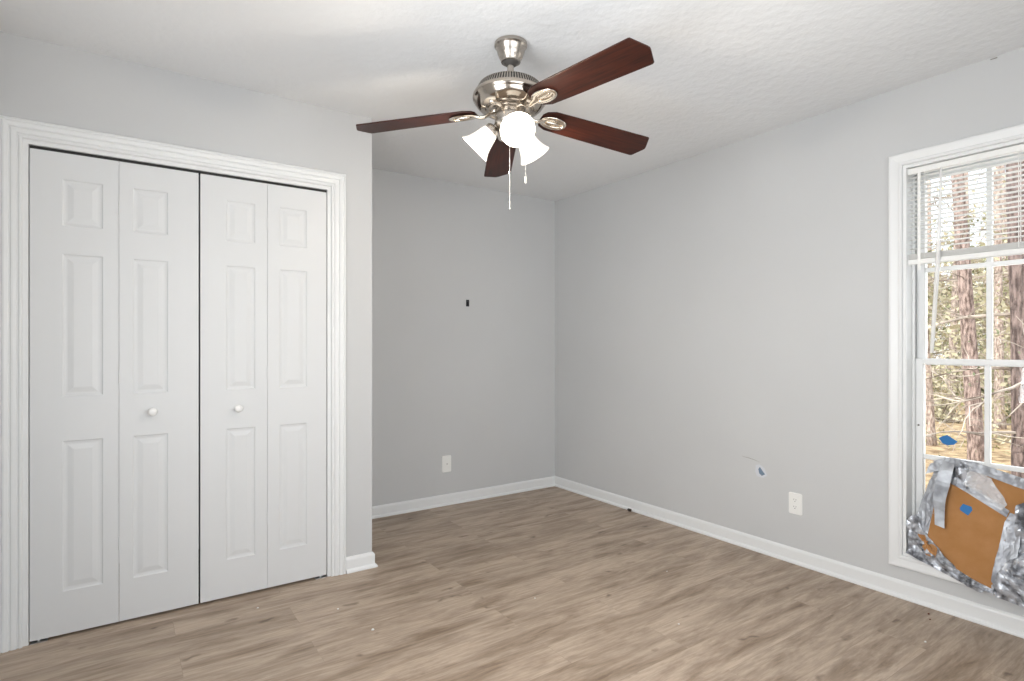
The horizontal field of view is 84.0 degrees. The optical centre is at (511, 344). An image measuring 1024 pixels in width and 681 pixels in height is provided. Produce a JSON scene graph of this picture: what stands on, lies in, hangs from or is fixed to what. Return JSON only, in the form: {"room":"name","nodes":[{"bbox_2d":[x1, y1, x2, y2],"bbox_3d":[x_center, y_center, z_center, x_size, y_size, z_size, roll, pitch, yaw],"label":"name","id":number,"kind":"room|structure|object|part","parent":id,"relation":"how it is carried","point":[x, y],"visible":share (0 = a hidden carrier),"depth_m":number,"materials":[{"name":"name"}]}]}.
{"room":"empty bedroom","nodes":[
{"label":"empty bedroom","id":0,"kind":"room"},
{"bbox_2d":[0,31,371,556],"bbox_3d":[-1.427,-0.014,2.707,1.539,2.440,0.110,0,0,-35],"label":"wall","id":1,"kind":"structure","parent":0,"point":[41,81],"depth_m":2.71,"materials":[{"name":"paint"}]},
{"bbox_2d":[30,148,198,644],"bbox_3d":[-1.694,0.200,2.457,0.599,2.011,0.068,0,0,-35],"label":"door","id":2,"kind":"structure","parent":1,"relation":"in","point":[114,245],"depth_m":2.44,"materials":[{"name":"white paint"}]},
{"bbox_3d":[-1.588,0.294,2.512,0.037,0.037,0.038,0,0,-35],"label":"knob","id":3,"kind":"part","parent":2,"relation":"part of","materials":[{"name":"white paint"}]},
{"bbox_2d":[0,115,345,652],"bbox_3d":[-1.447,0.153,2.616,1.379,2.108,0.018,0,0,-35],"label":"trim","id":4,"kind":"structure","parent":1,"relation":"attached to","point":[13,130],"depth_m":2.27,"materials":[{"name":"white paint"}]},
{"bbox_2d":[29,145,325,191],"bbox_3d":[-1.465,-0.801,2.643,1.188,0.012,0.022,0,0,-35],"label":"door track","id":5,"kind":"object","parent":1,"relation":"attached to","point":[30,146],"depth_m":2.57,"materials":[{"name":"black"}]},
{"bbox_2d":[200,174,325,602],"bbox_3d":[-1.202,0.200,2.796,0.579,2.011,0.068,0,0,-35],"label":"door","id":6,"kind":"structure","parent":1,"relation":"in","point":[263,245],"depth_m":2.78,"materials":[{"name":"white paint"}]},
{"bbox_3d":[-1.303,0.301,2.708,0.037,0.037,0.038,0,0,-35],"label":"knob","id":7,"kind":"part","parent":6,"relation":"part of","materials":[{"name":"white paint"}]},
{"bbox_2d":[346,552,377,573],"bbox_3d":[-0.806,1.166,3.054,0.170,0.081,0.024,0,0,-35],"label":"baseboard","id":8,"kind":"structure","parent":1,"relation":"attached to","point":[364,561],"depth_m":3.05,"materials":[{"name":"white paint"}]},
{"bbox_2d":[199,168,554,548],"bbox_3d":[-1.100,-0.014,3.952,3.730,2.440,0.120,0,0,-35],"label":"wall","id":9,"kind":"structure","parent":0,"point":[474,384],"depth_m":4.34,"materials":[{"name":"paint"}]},
{"bbox_2d":[442,455,450,472],"bbox_3d":[-0.491,0.897,4.293,0.076,0.125,0.010,0,0,-35],"label":"wall plate","id":10,"kind":"object","parent":9,"relation":"attached to","point":[446,460],"visible":1,"depth_m":4.29,"materials":[{"name":"white plastic"}]},
{"bbox_2d":[372,476,554,518],"bbox_3d":[-0.426,1.166,4.329,1.951,0.081,0.024,0,0,-35],"label":"baseboard","id":11,"kind":"structure","parent":9,"relation":"attached to","point":[396,508],"depth_m":4.34,"materials":[{"name":"white paint"}]},
{"bbox_2d":[0,486,1023,680],"bbox_3d":[0.074,1.256,2.247,3.730,0.100,4.260,0,0,-35],"label":"floor","id":12,"kind":"structure","parent":0,"point":[452,590],"depth_m":2.46,"materials":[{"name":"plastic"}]},
{"bbox_2d":[0,0,1023,200],"bbox_3d":[0.074,-1.309,2.247,3.730,0.150,4.260,0,0,-35],"label":"ceiling","id":13,"kind":"structure","parent":0,"point":[722,72],"depth_m":2.42,"materials":[{"name":"white paint"}]},
{"bbox_2d":[356,35,653,209],"bbox_3d":[0.065,-0.886,2.436,1.277,0.695,0.820,0,0,30],"label":"ceiling fan","id":14,"kind":"object","parent":13,"relation":"hanging from","point":[511,98],"visible":1,"depth_m":2.27,"materials":[{"name":"brown wood"}]},
{"bbox_3d":[-0.406,-0.936,2.395,0.531,0.041,0.140,0,0,12],"label":"fan blade","id":15,"kind":"part","parent":14,"relation":"part of","materials":[{"name":"brown wood"}]},
{"bbox_3d":[-0.202,-0.938,2.352,0.121,0.018,0.072,0,0,15],"label":"blade plate","id":16,"kind":"part","parent":14,"relation":"part of","materials":[{"name":"silver metal"}]},
{"bbox_3d":[-0.142,-0.828,2.339,0.134,0.141,0.136,0,0,-35],"label":"lamp shade","id":17,"kind":"part","parent":14,"relation":"part of","materials":[{"name":"white glass"}]},
{"bbox_2d":[486,123,498,136],"bbox_3d":[-0.078,-0.883,2.325,0.065,0.064,0.067,0,0,-35],"label":"socket","id":18,"kind":"object","parent":14,"relation":"attached to","point":[491,130],"depth_m":2.30,"materials":[{"name":"silver metal"}]},
{"bbox_3d":[-0.047,-0.908,2.711,0.139,0.079,0.528,0,0,-7],"label":"fan blade","id":19,"kind":"part","parent":14,"relation":"part of","materials":[{"name":"brown wood"}]},
{"bbox_2d":[506,112,520,124],"bbox_3d":[0.001,-0.886,2.239,0.063,0.063,0.069,0,0,-35],"label":"socket","id":20,"kind":"object","parent":14,"relation":"attached to","point":[511,117],"depth_m":2.22,"materials":[{"name":"metal"}]},
{"bbox_3d":[0.010,-0.852,2.196,0.058,0.071,0.073,0,0,-35],"label":"light bulb","id":21,"kind":"part","parent":14,"relation":"part of","materials":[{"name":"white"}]},
{"bbox_3d":[0.009,-0.834,2.174,0.129,0.141,0.142,0,0,-35],"label":"lamp shade","id":22,"kind":"part","parent":14,"relation":"part of","materials":[{"name":"white glass"}]},
{"bbox_3d":[0.055,-0.768,2.314,0.003,0.165,0.003,0,0,-35],"label":"pull chain","id":23,"kind":"part","parent":14,"relation":"part of","materials":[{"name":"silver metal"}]},
{"bbox_3d":[0.080,-0.822,2.389,0.141,0.142,0.135,0,0,-35],"label":"lamp shade","id":24,"kind":"part","parent":14,"relation":"part of","materials":[{"name":"white glass"}]},
{"bbox_3d":[0.121,-0.945,2.161,0.072,0.024,0.120,0,0,-35],"label":"blade plate","id":25,"kind":"part","parent":14,"relation":"part of","materials":[{"name":"silver metal"}]},
{"bbox_3d":[0.172,-0.928,2.387,0.118,0.026,0.074,0,0,-35],"label":"blade plate","id":26,"kind":"part","parent":14,"relation":"part of","materials":[{"name":"silver metal"}]},
{"bbox_3d":[0.261,-0.949,2.007,0.137,0.043,0.531,0,0,-42],"label":"fan blade","id":27,"kind":"part","parent":14,"relation":"part of","materials":[{"name":"brown wood"}]},
{"bbox_3d":[0.362,-0.915,2.468,0.529,0.079,0.137,0,0,-25],"label":"fan blade","id":28,"kind":"part","parent":14,"relation":"part of","materials":[{"name":"brown wood"}]},
{"bbox_2d":[555,47,1023,616],"bbox_3d":[1.593,-0.014,3.221,0.123,2.440,4.140,0,0,-35],"label":"wall","id":29,"kind":"structure","parent":0,"point":[721,313],"depth_m":3.33,"materials":[{"name":"paint"}]},
{"bbox_2d":[758,467,764,475],"bbox_3d":[1.455,0.737,3.315,0.001,0.050,0.042,0,0,-35],"label":"tape","id":30,"kind":"object","parent":29,"relation":"attached to","point":[761,472],"visible":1,"depth_m":3.32,"materials":[{"name":"blue"}]},
{"bbox_2d":[555,476,1023,638],"bbox_3d":[1.501,1.166,3.230,0.024,0.081,4.020,0,0,-35],"label":"baseboard","id":31,"kind":"structure","parent":29,"relation":"attached to","point":[1010,623],"depth_m":2.98,"materials":[{"name":"white paint"}]},
{"bbox_2d":[789,492,801,515],"bbox_3d":[1.567,0.878,3.149,0.007,0.118,0.076,0,0,-35],"label":"wall outlet","id":32,"kind":"object","parent":29,"relation":"attached to","point":[795,499],"visible":1,"depth_m":3.15,"materials":[{"name":"white plastic"}]},
{"bbox_2d":[888,124,1023,591],"bbox_3d":[2.099,0.074,2.367,0.018,1.973,0.954,0,0,-35],"label":"trim","id":33,"kind":"structure","parent":29,"relation":"attached to","point":[896,163],"depth_m":2.72,"materials":[{"name":"white paint"}]},
{"bbox_2d":[903,138,1023,557],"bbox_3d":[2.162,0.074,2.411,0.137,1.859,0.840,0,0,-35],"label":"window","id":34,"kind":"structure","parent":29,"relation":"in","point":[915,359],"depth_m":2.72,"materials":[{"name":"white paint"}]},
{"bbox_2d":[939,435,956,444],"bbox_3d":[2.030,0.443,2.649,0.001,0.048,0.074,0,0,-35],"label":"tape","id":35,"kind":"object","parent":34,"relation":"attached to","point":[946,439],"visible":1,"depth_m":2.65,"materials":[{"name":"blue plastic"}]},
{"bbox_2d":[906,457,1023,606],"bbox_3d":[2.068,0.795,2.474,0.175,0.550,0.592,0,0,-31],"label":"cardboard patch","id":36,"kind":"object","parent":34,"relation":"attached to","point":[985,545],"visible":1,"depth_m":2.51,"materials":[{"name":"cardboard"}]},
{"bbox_2d":[960,504,971,514],"bbox_3d":[2.031,0.737,2.545,0.011,0.046,0.046,0,0,-35],"label":"tape","id":37,"kind":"object","parent":36,"relation":"attached to","point":[966,509],"visible":1,"depth_m":2.54,"materials":[{"name":"blue plastic"}]},
{"bbox_2d":[908,144,1023,352],"bbox_3d":[2.128,-0.402,2.387,0.051,0.876,0.826,0,0,-35],"label":"window blind","id":38,"kind":"object","parent":34,"relation":"attached to","point":[1016,248],"visible":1,"depth_m":2.56,"materials":[{"name":"white plastic"}]},
{"bbox_3d":[1.943,-0.611,2.671,0.028,0.405,0.002,0,0,-35],"label":"ladder cord","id":39,"kind":"part","parent":38,"relation":"part of","materials":[{"name":"white fabric"}]},
{"bbox_3d":[2.135,-0.394,2.392,0.030,0.024,0.826,0,0,-35],"label":"rail","id":40,"kind":"part","parent":38,"relation":"part of","materials":[{"name":"white plastic"}]},
{"bbox_3d":[2.135,-0.611,2.392,0.028,0.405,0.002,0,0,-35],"label":"ladder cord","id":41,"kind":"part","parent":38,"relation":"part of","materials":[{"name":"white fabric"}]},
{"bbox_3d":[2.186,0.528,2.427,0.030,0.927,0.808,0,0,-35],"label":"sash","id":42,"kind":"part","parent":34,"relation":"part of","materials":[{"name":"white paint"}]},
{"bbox_3d":[2.206,-0.374,2.441,0.030,0.936,0.808,0,0,-35],"label":"sash","id":43,"kind":"part","parent":34,"relation":"part of","materials":[{"name":"white paint"}]},
{"label":"outside","id":44,"kind":"structure","parent":0,"visible":0},
{"bbox_2d":[925,378,1010,490],"bbox_3d":[18.674,1.942,19.924,46.000,0.413,52.000,0,0,-35],"label":"ground","id":45,"kind":"structure","parent":44,"point":[997,456],"depth_m":10.23,"materials":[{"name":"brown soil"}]},
{"bbox_2d":[927,180,1003,356],"bbox_3d":[20.128,-2.360,26.978,6.960,11.136,6.879,0,0,-14],"label":"leafy tree","id":46,"kind":"object","parent":45,"relation":"on","point":[929,181],"visible":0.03,"depth_m":27.05,"materials":[{"name":"green plant"}]},
{"bbox_2d":[925,170,1006,461],"bbox_3d":[6.021,-2.575,8.206,2.881,9.012,3.168,0,0,15],"label":"pine tree","id":47,"kind":"object","parent":45,"relation":"on","point":[964,276],"visible":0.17,"depth_m":7.85,"materials":[{"name":"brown plant"}]},
{"bbox_2d":[927,172,1005,393],"bbox_3d":[18.457,-2.276,22.831,7.659,11.460,7.272,0,0,44],"label":"leafy tree","id":48,"kind":"object","parent":45,"relation":"on","point":[967,173],"visible":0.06,"depth_m":22.80,"materials":[{"name":"green plant"}]},
{"bbox_2d":[925,167,1007,445],"bbox_3d":[7.638,-1.526,10.806,4.698,7.239,3.962,0,0,44],"label":"bare tree","id":49,"kind":"object","parent":45,"relation":"on","point":[930,425],"visible":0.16,"depth_m":10.44,"materials":[{"name":"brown plant"}]},
{"bbox_2d":[930,324,1004,388],"bbox_3d":[19.124,0.603,23.966,4.978,3.404,4.264,0,0,28],"label":"bush","id":50,"kind":"object","parent":45,"relation":"on","point":[930,324],"visible":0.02,"depth_m":23.53,"materials":[{"name":"green plant"}]},
{"bbox_2d":[925,226,1010,455],"bbox_3d":[8.657,-2.067,9.590,4.803,8.112,4.316,0,0,22],"label":"leafy tree","id":51,"kind":"object","parent":45,"relation":"on","point":[1001,303],"visible":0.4,"depth_m":9.71,"materials":[{"name":"green plant"}]},
{"bbox_2d":[925,354,1010,425],"bbox_3d":[10.746,1.083,14.272,1.917,1.957,3.144,0,0,-35],"label":"bush","id":52,"kind":"object","parent":45,"relation":"on","point":[938,409],"visible":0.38,"depth_m":13.99,"materials":[{"name":"green plant"}]},
{"bbox_2d":[927,212,1008,374],"bbox_3d":[13.126,-2.765,18.751,7.153,9.508,6.806,0,0,22],"label":"leafy tree","id":53,"kind":"object","parent":45,"relation":"on","point":[971,220],"visible":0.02,"depth_m":17.69,"materials":[{"name":"green plant"}]},
{"bbox_2d":[928,166,1009,428],"bbox_3d":[11.015,-2.065,12.588,4.266,8.024,4.017,0,0,-35],"label":"pine tree","id":54,"kind":"object","parent":45,"relation":"on","point":[1001,352],"visible":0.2,"depth_m":12.52,"materials":[{"name":"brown plant"}]},
{"bbox_2d":[927,206,1010,415],"bbox_3d":[11.604,-2.281,15.069,5.646,8.509,4.863,0,0,27],"label":"leafy tree","id":55,"kind":"object","parent":45,"relation":"on","point":[955,289],"visible":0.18,"depth_m":14.93,"materials":[{"name":"green plant"}]},
{"bbox_2d":[928,165,1010,404],"bbox_3d":[15.157,-2.336,17.319,5.889,9.601,5.732,0,0,3],"label":"leafy tree","id":56,"kind":"object","parent":45,"relation":"on","point":[1005,258],"visible":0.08,"depth_m":17.02,"materials":[{"name":"green plant"}]},
{"bbox_2d":[931,352,1007,400],"bbox_3d":[15.586,0.928,18.957,3.449,2.180,4.007,0,0,-3],"label":"bush","id":57,"kind":"object","parent":45,"relation":"on","point":[982,390],"visible":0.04,"depth_m":19.17,"materials":[{"name":"green plant"}]},
{"bbox_2d":[932,167,1007,386],"bbox_3d":[21.822,-2.627,24.850,6.972,10.771,7.658,0,0,25],"label":"leafy tree","id":58,"kind":"object","parent":45,"relation":"on","point":[993,167],"visible":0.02,"depth_m":25.01,"materials":[{"name":"green plant"}]},
{"bbox_2d":[925,161,1023,477],"bbox_3d":[4.691,-2.548,5.234,2.198,9.005,3.191,0,0,-24],"label":"pine tree","id":59,"kind":"object","parent":45,"relation":"on","point":[1016,272],"visible":0.45,"depth_m":5.30,"materials":[{"name":"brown plant"}]},
{"bbox_2d":[960,382,1010,421],"bbox_3d":[12.434,1.323,13.765,2.042,1.307,1.999,0,0,-1],"label":"bush","id":60,"kind":"object","parent":45,"relation":"on","point":[1006,404],"visible":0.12,"depth_m":13.99,"materials":[{"name":"green plant"}]}
]}

